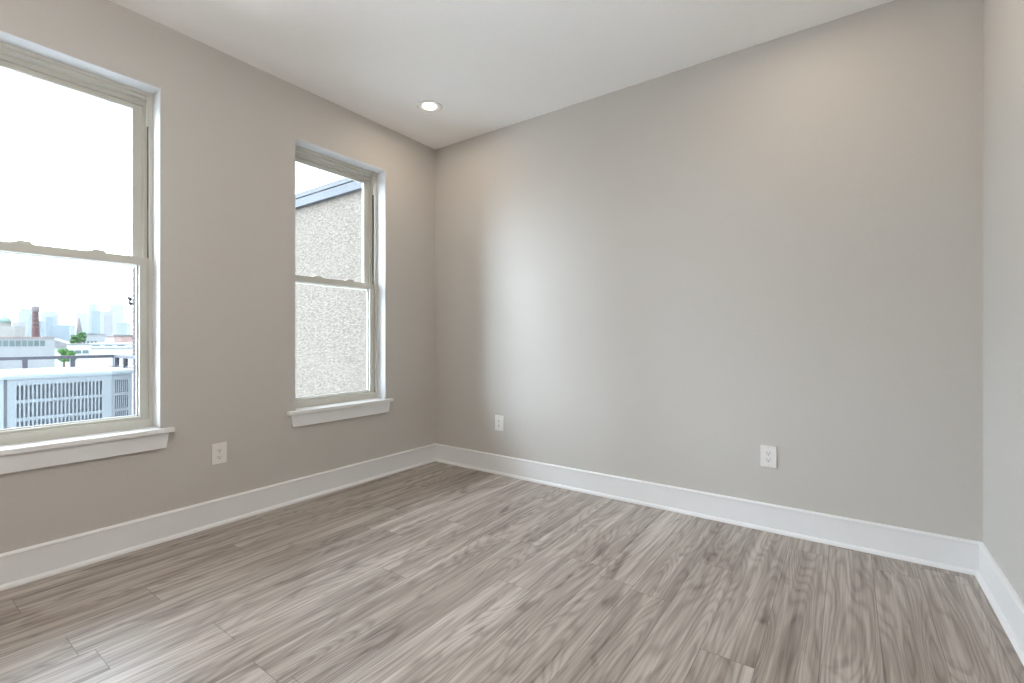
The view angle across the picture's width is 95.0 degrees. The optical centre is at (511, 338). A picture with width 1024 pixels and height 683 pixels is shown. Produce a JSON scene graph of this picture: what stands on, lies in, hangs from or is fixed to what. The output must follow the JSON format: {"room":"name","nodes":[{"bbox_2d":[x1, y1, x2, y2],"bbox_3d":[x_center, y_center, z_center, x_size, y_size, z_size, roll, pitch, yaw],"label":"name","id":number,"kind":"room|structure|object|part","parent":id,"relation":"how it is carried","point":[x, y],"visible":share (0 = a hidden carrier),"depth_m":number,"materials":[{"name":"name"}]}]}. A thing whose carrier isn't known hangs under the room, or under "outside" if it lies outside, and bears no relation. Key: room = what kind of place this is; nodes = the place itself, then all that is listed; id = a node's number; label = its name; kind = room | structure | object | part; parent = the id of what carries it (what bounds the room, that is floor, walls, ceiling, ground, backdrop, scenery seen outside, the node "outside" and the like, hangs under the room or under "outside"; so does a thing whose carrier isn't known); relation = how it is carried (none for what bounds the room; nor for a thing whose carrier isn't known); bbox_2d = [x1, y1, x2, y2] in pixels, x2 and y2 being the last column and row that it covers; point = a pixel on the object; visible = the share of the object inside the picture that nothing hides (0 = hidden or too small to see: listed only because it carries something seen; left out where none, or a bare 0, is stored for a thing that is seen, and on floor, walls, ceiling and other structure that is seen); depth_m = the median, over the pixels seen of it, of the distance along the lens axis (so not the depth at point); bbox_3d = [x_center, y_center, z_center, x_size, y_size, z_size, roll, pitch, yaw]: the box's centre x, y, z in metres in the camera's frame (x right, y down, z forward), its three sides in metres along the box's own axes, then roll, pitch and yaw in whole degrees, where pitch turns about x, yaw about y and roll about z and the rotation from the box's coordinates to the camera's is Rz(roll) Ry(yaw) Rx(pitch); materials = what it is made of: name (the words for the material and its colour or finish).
{"room":"empty bedroom","nodes":[
{"label":"empty bedroom","id":0,"kind":"room"},
{"bbox_2d":[0,0,434,553],"bbox_3d":[-1.996,-0.230,2.360,0.205,2.800,4.300,0,0,36],"label":"wall","id":1,"kind":"structure","parent":0,"point":[230,127],"depth_m":2.70,"materials":[{"name":"beige paint"}]},
{"bbox_2d":[0,30,174,473],"bbox_3d":[-2.094,-0.364,2.189,0.234,1.862,0.815,0,0,36],"label":"window","id":2,"kind":"structure","parent":1,"relation":"in","point":[38,446],"depth_m":2.36,"materials":[{"name":"white paint"}]},
{"bbox_3d":[-2.172,-0.809,2.246,0.025,0.859,0.677,0,0,36],"label":"sash","id":3,"kind":"part","parent":2,"relation":"part of","materials":[{"name":"beige plastic"}]},
{"bbox_3d":[-2.130,0.003,2.216,0.038,0.857,0.677,0,0,36],"label":"sash","id":4,"kind":"part","parent":2,"relation":"part of","materials":[{"name":"beige plastic"}]},
{"bbox_3d":[-2.057,0.476,2.163,0.144,0.023,0.815,0,0,36],"label":"sill","id":5,"kind":"part","parent":2,"relation":"part of","materials":[{"name":"white paint"}]},
{"bbox_2d":[0,443,434,590],"bbox_3d":[-1.900,0.977,2.292,0.030,0.146,4.300,0,0,36],"label":"baseboard","id":6,"kind":"structure","parent":1,"relation":"attached to","point":[25,565],"depth_m":2.49,"materials":[{"name":"white paint"}]},
{"bbox_2d":[212,442,226,464],"bbox_3d":[-1.655,0.650,2.653,0.009,0.118,0.078,0,0,36],"label":"electrical outlet","id":7,"kind":"object","parent":1,"relation":"attached to","point":[219,450],"visible":1,"depth_m":2.65,"materials":[{"name":"white plastic"}]},
{"bbox_2d":[216,454,222,459],"bbox_3d":[-1.653,0.669,2.652,0.004,0.027,0.034,0,0,36],"label":"receptacle","id":8,"kind":"object","parent":7,"relation":"attached to","point":[218,456],"depth_m":2.65,"materials":[{"name":"white plastic"}]},
{"bbox_2d":[216,447,222,452],"bbox_3d":[-1.653,0.630,2.652,0.004,0.027,0.034,0,0,36],"label":"receptacle","id":9,"kind":"object","parent":7,"relation":"attached to","point":[218,449],"depth_m":2.65,"materials":[{"name":"white plastic"}]},
{"bbox_2d":[287,138,393,426],"bbox_3d":[-1.254,-0.364,3.365,0.234,1.862,0.835,0,0,36],"label":"window","id":10,"kind":"structure","parent":1,"relation":"in","point":[309,410],"depth_m":3.61,"materials":[{"name":"white paint"}]},
{"bbox_3d":[-1.333,-0.809,3.421,0.025,0.859,0.697,0,0,36],"label":"sash","id":11,"kind":"part","parent":10,"relation":"part of","materials":[{"name":"beige plastic"}]},
{"bbox_3d":[-1.291,0.003,3.392,0.038,0.857,0.697,0,0,36],"label":"sash","id":12,"kind":"part","parent":10,"relation":"part of","materials":[{"name":"glass"}]},
{"bbox_3d":[-1.308,-0.415,3.404,0.101,1.760,0.731,0,0,36],"label":"frame","id":13,"kind":"part","parent":10,"relation":"part of","materials":[{"name":"beige plastic"}]},
{"bbox_3d":[-1.217,0.476,3.339,0.144,0.023,0.835,0,0,36],"label":"sill","id":14,"kind":"part","parent":10,"relation":"part of","materials":[{"name":"white paint"}]},
{"bbox_2d":[110,0,893,149],"bbox_3d":[-0.558,-1.705,1.333,3.739,0.150,4.600,0,0,36],"label":"ceiling","id":15,"kind":"structure","parent":0,"point":[490,65],"depth_m":2.60,"materials":[{"name":"white paint"}]},
{"bbox_2d":[417,100,441,112],"bbox_3d":[-0.577,-1.627,3.291,0.176,0.007,0.176,0,0,36],"label":"recessed light","id":16,"kind":"object","parent":15,"relation":"in","point":[430,106],"visible":1,"depth_m":3.29,"materials":[{"name":"white paint"}]},
{"bbox_2d":[0,461,1023,682],"bbox_3d":[-0.536,1.110,1.317,3.424,0.120,4.340,0,0,36],"label":"floor","id":17,"kind":"structure","parent":0,"point":[433,572],"depth_m":1.87,"materials":[{"name":"grey wood"}]},
{"bbox_2d":[435,0,982,541],"bbox_3d":[0.735,-0.230,3.144,3.739,2.800,0.150,0,0,36],"label":"wall","id":18,"kind":"structure","parent":0,"point":[668,279],"depth_m":2.63,"materials":[{"name":"beige paint"}]},
{"bbox_2d":[495,415,502,430],"bbox_3d":[-0.100,0.656,3.642,0.078,0.118,0.009,0,0,36],"label":"electrical outlet","id":19,"kind":"object","parent":18,"relation":"attached to","point":[498,419],"visible":1,"depth_m":3.64,"materials":[{"name":"white plastic"}]},
{"bbox_2d":[497,419,500,427],"bbox_3d":[-0.101,0.656,3.641,0.034,0.067,0.005,0,0,36],"label":"receptacle","id":20,"kind":"object","parent":19,"relation":"attached to","point":[498,420],"depth_m":3.64,"materials":[{"name":"white plastic"}]},
{"bbox_2d":[435,443,979,575],"bbox_3d":[0.705,0.977,3.054,3.384,0.146,0.030,0,0,36],"label":"baseboard","id":21,"kind":"structure","parent":18,"relation":"attached to","point":[956,554],"depth_m":2.61,"materials":[{"name":"white paint"}]},
{"bbox_2d":[760,445,776,467],"bbox_3d":[1.404,0.646,2.568,0.078,0.118,0.009,0,0,36],"label":"electrical outlet","id":22,"kind":"object","parent":18,"relation":"attached to","point":[768,454],"visible":1,"depth_m":2.56,"materials":[{"name":"white plastic"}]},
{"bbox_2d":[765,450,771,462],"bbox_3d":[1.403,0.646,2.567,0.034,0.067,0.005,0,0,36],"label":"receptacle","id":23,"kind":"object","parent":22,"relation":"attached to","point":[768,453],"depth_m":2.56,"materials":[{"name":"white plastic"}]},
{"bbox_2d":[983,0,1023,602],"bbox_3d":[0.859,-0.230,0.229,0.150,2.800,4.450,0,0,36],"label":"wall","id":24,"kind":"structure","parent":0,"point":[1003,20],"depth_m":1.80,"materials":[{"name":"beige paint"}]},
{"bbox_2d":[975,542,1023,665],"bbox_3d":[0.829,0.977,0.342,0.030,0.146,4.300,0,0,36],"label":"baseboard","id":25,"kind":"structure","parent":24,"relation":"attached to","point":[1008,607],"depth_m":1.75,"materials":[{"name":"white paint"}]},
{"bbox_3d":[-6.448,1.450,2.621,7.345,0.200,8.950,0,0,36],"label":"deck","id":26,"kind":"object","parent":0,"visible":0},
{"bbox_2d":[0,355,135,414],"bbox_3d":[-7.964,0.814,5.381,1.430,1.072,5.780,0,0,36],"label":"roof railing","id":27,"kind":"object","parent":26,"relation":"on","point":[115,358],"visible":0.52,"depth_m":7.49,"materials":[{"name":"grey metal"}]},
{"bbox_3d":[-7.496,0.835,7.215,0.060,1.030,0.060,0,0,36],"label":"post","id":28,"kind":"part","parent":27,"relation":"part of","materials":[{"name":"grey metal"}]},
{"bbox_3d":[-7.964,0.303,5.381,1.430,0.050,5.780,0,0,36],"label":"rail","id":29,"kind":"part","parent":27,"relation":"part of","materials":[{"name":"grey metal"}]},
{"bbox_3d":[-7.178,0.835,7.660,0.060,1.030,0.060,0,0,36],"label":"post","id":30,"kind":"part","parent":27,"relation":"part of","materials":[{"name":"grey metal"}]},
{"bbox_3d":[-6.794,0.835,8.060,0.060,1.030,0.060,0,0,36],"label":"post","id":31,"kind":"part","parent":27,"relation":"part of","materials":[{"name":"grey metal"}]},
{"bbox_3d":[-6.436,0.835,7.804,0.060,1.030,0.060,0,0,36],"label":"post","id":32,"kind":"part","parent":27,"relation":"part of","materials":[{"name":"grey metal"}]},
{"bbox_3d":[-6.013,0.835,7.502,0.060,1.030,0.060,0,0,36],"label":"post","id":33,"kind":"part","parent":27,"relation":"part of","materials":[{"name":"grey metal"}]},
{"bbox_3d":[-4.740,1.285,4.320,1.050,0.130,0.090,0,0,36],"label":"sleeper","id":34,"kind":"object","parent":26,"relation":"on","visible":0},
{"bbox_2d":[0,366,133,428],"bbox_3d":[-4.540,0.764,4.601,0.978,0.912,1.109,0,0,36],"label":"air conditioner","id":35,"kind":"object","parent":34,"relation":"on","point":[37,396],"visible":0.64,"depth_m":4.35,"materials":[{"name":"white metal"}]},
{"bbox_3d":[-4.440,0.760,3.981,0.195,0.820,0.008,0,0,-34],"label":"louvre panel","id":36,"kind":"part","parent":35,"relation":"part of","materials":[{"name":"white metal"}]},
{"bbox_3d":[-4.360,0.760,4.036,0.012,0.820,0.020,0,0,36],"label":"corner post","id":37,"kind":"part","parent":35,"relation":"part of","materials":[{"name":"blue metal"}]},
{"bbox_3d":[-4.153,0.760,4.325,0.008,0.820,0.710,0,0,36],"label":"louvre panel","id":38,"kind":"part","parent":35,"relation":"part of","materials":[{"name":"grey metal"}]},
{"bbox_3d":[-4.540,0.332,4.601,0.978,0.047,1.109,0,0,36],"label":"lid","id":39,"kind":"part","parent":35,"relation":"part of","materials":[{"name":"metal"}]},
{"bbox_3d":[-3.947,0.760,4.614,0.012,0.820,0.010,0,0,36],"label":"corner post","id":40,"kind":"part","parent":35,"relation":"part of","materials":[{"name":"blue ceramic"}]},
{"bbox_3d":[-3.921,0.760,4.707,0.008,0.820,0.195,0,0,16],"label":"louvre panel","id":41,"kind":"part","parent":35,"relation":"part of","materials":[{"name":"grey metal"}]},
{"bbox_3d":[-3.895,0.760,4.801,0.012,0.820,0.010,0,0,36],"label":"corner post","id":42,"kind":"part","parent":35,"relation":"part of","materials":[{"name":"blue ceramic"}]},
{"label":"outside","id":43,"kind":"structure","parent":0,"visible":0},
{"bbox_3d":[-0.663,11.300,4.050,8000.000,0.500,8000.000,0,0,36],"label":"ground","id":44,"kind":"structure","parent":43,"visible":0},
{"bbox_2d":[0,313,24,336],"bbox_3d":[-433.027,-5.350,400.063,20.000,32.800,16.000,0,0,-24],"label":"domed building","id":45,"kind":"structure","parent":44,"relation":"on","point":[6,328],"depth_m":396.77,"materials":[{"name":"stone"}]},
{"bbox_2d":[12,322,25,336],"bbox_3d":[-901.783,-9.550,858.684,11.500,41.200,20.000,0,0,-24],"label":"office tower","id":46,"kind":"structure","parent":44,"relation":"on","point":[23,324],"depth_m":851.94,"materials":[{"name":"stone"}]},
{"bbox_2d":[18,309,31,336],"bbox_3d":[-931.430,-22.950,899.763,15.000,68.000,24.000,0,0,-24],"label":"office tower","id":47,"kind":"structure","parent":44,"relation":"on","point":[25,315],"depth_m":891.52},
{"bbox_3d":[-931.430,-53.950,899.763,10.000,6.000,16.000,0,0,-24],"label":"crown","id":48,"kind":"part","parent":47,"relation":"part of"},
{"bbox_2d":[0,337,55,368],"bbox_3d":[-126.337,5.325,110.265,14.400,11.450,26.400,0,0,42],"label":"warehouse","id":49,"kind":"structure","parent":44,"relation":"on","point":[9,346],"depth_m":111.89,"materials":[{"name":"concrete"}]},
{"bbox_2d":[31,306,39,336],"bbox_3d":[-203.174,-1.400,200.035,3.100,24.900,3.100,0,0,36],"label":"chimney","id":50,"kind":"object","parent":44,"relation":"on","point":[35,310],"visible":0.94,"depth_m":199.22,"materials":[{"name":"red brick"}]},
{"bbox_2d":[39,321,45,336],"bbox_3d":[-703.507,-7.550,700.130,7.200,37.200,14.000,0,0,-24],"label":"office tower","id":51,"kind":"structure","parent":44,"relation":"on","point":[42,324],"depth_m":698.06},
{"bbox_2d":[40,311,58,324],"bbox_3d":[-985.379,-23.950,999.730,22.000,70.000,24.000,0,0,-24],"label":"office tower","id":52,"kind":"structure","parent":44,"relation":"on","point":[44,314],"depth_m":991.17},
{"bbox_2d":[46,317,56,336],"bbox_3d":[-927.657,-16.250,944.623,11.400,54.600,14.000,0,0,-24],"label":"office tower","id":53,"kind":"structure","parent":44,"relation":"on","point":[49,320],"depth_m":938.19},
{"bbox_2d":[50,325,74,341],"bbox_3d":[-766.465,-6.000,800.387,25.000,34.100,24.000,0,0,-24],"label":"office tower","id":54,"kind":"structure","parent":44,"relation":"on","point":[63,332],"depth_m":791.00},
{"bbox_2d":[55,338,70,366],"bbox_3d":[-144.650,5.450,151.728,8.800,11.200,10.600,0,0,-34],"label":"gabled house","id":55,"kind":"structure","parent":44,"relation":"on","point":[59,343],"depth_m":147.36,"materials":[{"name":"grey stone"}]},
{"bbox_2d":[57,348,68,366],"bbox_3d":[-66.835,6.233,69.962,1.424,9.634,1.530,0,0,36],"label":"leafy shrub","id":56,"kind":"object","parent":44,"relation":"on","point":[63,352],"visible":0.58,"depth_m":69.66,"materials":[{"name":"green plant"}]},
{"bbox_2d":[0,365,132,411],"bbox_3d":[-33.447,6.850,20.089,40.200,8.400,60.200,0,0,36],"label":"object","id":57,"kind":"structure","parent":44,"relation":"on","point":[108,365],"depth_m":41.43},
{"bbox_2d":[66,350,75,360],"bbox_3d":[-62.833,6.369,66.932,1.285,9.362,1.165,0,0,36],"label":"leafy shrub","id":58,"kind":"object","parent":44,"relation":"on","point":[69,353],"visible":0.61,"depth_m":66.66,"materials":[{"name":"green plant"}]},
{"bbox_2d":[69,335,80,343],"bbox_3d":[-125.903,4.950,135.141,2.433,12.201,2.429,0,0,36],"label":"broad tree","id":59,"kind":"object","parent":44,"relation":"on","point":[74,338],"visible":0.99,"depth_m":134.57,"materials":[{"name":"green plant"}]},
{"bbox_2d":[70,318,81,343],"bbox_3d":[-230.625,-0.450,249.868,4.400,23.000,10.000,0,0,-29],"label":"church","id":60,"kind":"structure","parent":44,"relation":"on","point":[78,328],"depth_m":249.20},
{"bbox_2d":[66,344,90,366],"bbox_3d":[-69.198,5.940,74.989,2.800,10.220,4.200,0,0,-39],"label":"house","id":61,"kind":"structure","parent":44,"relation":"on","point":[80,349],"depth_m":73.70,"materials":[{"name":"grey stone"}]},
{"bbox_2d":[76,331,86,343],"bbox_3d":[-128.468,4.425,139.771,3.290,13.250,2.631,0,0,36],"label":"broad tree","id":62,"kind":"object","parent":44,"relation":"on","point":[82,336],"visible":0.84,"depth_m":139.42,"materials":[{"name":"green plant"}]},
{"bbox_2d":[77,313,88,333],"bbox_3d":[-1003.524,-24.350,1099.934,19.000,70.800,24.000,0,0,-24],"label":"office tower","id":63,"kind":"structure","parent":44,"relation":"on","point":[84,317],"depth_m":1090.98,"materials":[{"name":"white"}]},
{"bbox_2d":[80,334,105,343],"bbox_3d":[-151.976,4.650,169.862,5.300,12.800,10.300,0,0,-29],"label":"building","id":64,"kind":"structure","parent":44,"relation":"on","point":[91,338],"depth_m":166.35,"materials":[{"name":"grey concrete"}]},
{"bbox_2d":[89,304,98,333],"bbox_3d":[-891.567,-31.250,1000.321,12.000,84.600,18.000,0,0,-24],"label":"office tower","id":65,"kind":"structure","parent":44,"relation":"on","point":[92,307],"depth_m":990.93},
{"bbox_2d":[91,311,103,333],"bbox_3d":[-839.135,-22.300,949.851,14.000,66.700,18.000,0,0,-24],"label":"office tower","id":66,"kind":"structure","parent":44,"relation":"on","point":[97,317],"depth_m":942.78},
{"bbox_2d":[105,336,113,342],"bbox_3d":[-170.288,5.000,200.143,14.400,12.100,10.400,0,0,-29],"label":"terrace","id":67,"kind":"object","parent":44,"relation":"on","point":[108,339],"visible":0.14,"depth_m":195.75,"materials":[{"name":"concrete"}]},
{"bbox_2d":[104,311,115,335],"bbox_3d":[-859.948,-23.800,999.859,19.000,69.700,22.000,0,0,-24],"label":"office tower","id":68,"kind":"structure","parent":44,"relation":"on","point":[109,316],"depth_m":992.62,"materials":[{"name":"stone"}]},
{"bbox_2d":[89,343,132,346],"bbox_3d":[-92.218,6.025,108.141,6.800,10.050,6.300,0,0,-29],"label":"house","id":69,"kind":"structure","parent":44,"relation":"on","point":[92,344],"depth_m":105.55,"materials":[{"name":"white concrete"}]},
{"bbox_2d":[91,346,132,365],"bbox_3d":[-76.581,6.325,90.461,11.800,9.450,8.300,0,0,-29],"label":"building","id":70,"kind":"structure","parent":44,"relation":"on","point":[119,350],"depth_m":86.90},
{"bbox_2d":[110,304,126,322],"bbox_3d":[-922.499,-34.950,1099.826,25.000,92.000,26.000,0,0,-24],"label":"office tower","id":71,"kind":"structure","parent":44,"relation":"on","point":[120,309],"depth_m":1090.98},
{"bbox_2d":[113,335,132,342],"bbox_3d":[-106.519,5.000,130.273,4.900,12.100,8.300,0,0,-29],"label":"house","id":72,"kind":"structure","parent":44,"relation":"on","point":[117,338],"depth_m":126.60,"materials":[{"name":"brick"}]},
{"bbox_2d":[116,323,130,334],"bbox_3d":[-579.878,-6.050,700.316,13.000,34.200,16.000,0,0,-24],"label":"office tower","id":73,"kind":"structure","parent":44,"relation":"on","point":[121,328],"depth_m":693.98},
{"bbox_2d":[128,178,366,413],"bbox_3d":[-2.075,4.720,8.680,7.260,12.660,6.105,0,0,36],"label":"wall","id":74,"kind":"structure","parent":44,"relation":"on","point":[331,322],"depth_m":4.86,"materials":[{"name":"concrete"}]},
{"bbox_2d":[127,296,132,304],"bbox_3d":[-6.820,-0.679,8.424,0.306,0.167,0.077,0,0,36],"label":"floodlight","id":75,"kind":"object","parent":74,"relation":"attached to","point":[128,297],"visible":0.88,"depth_m":8.45,"materials":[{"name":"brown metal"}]}
]}

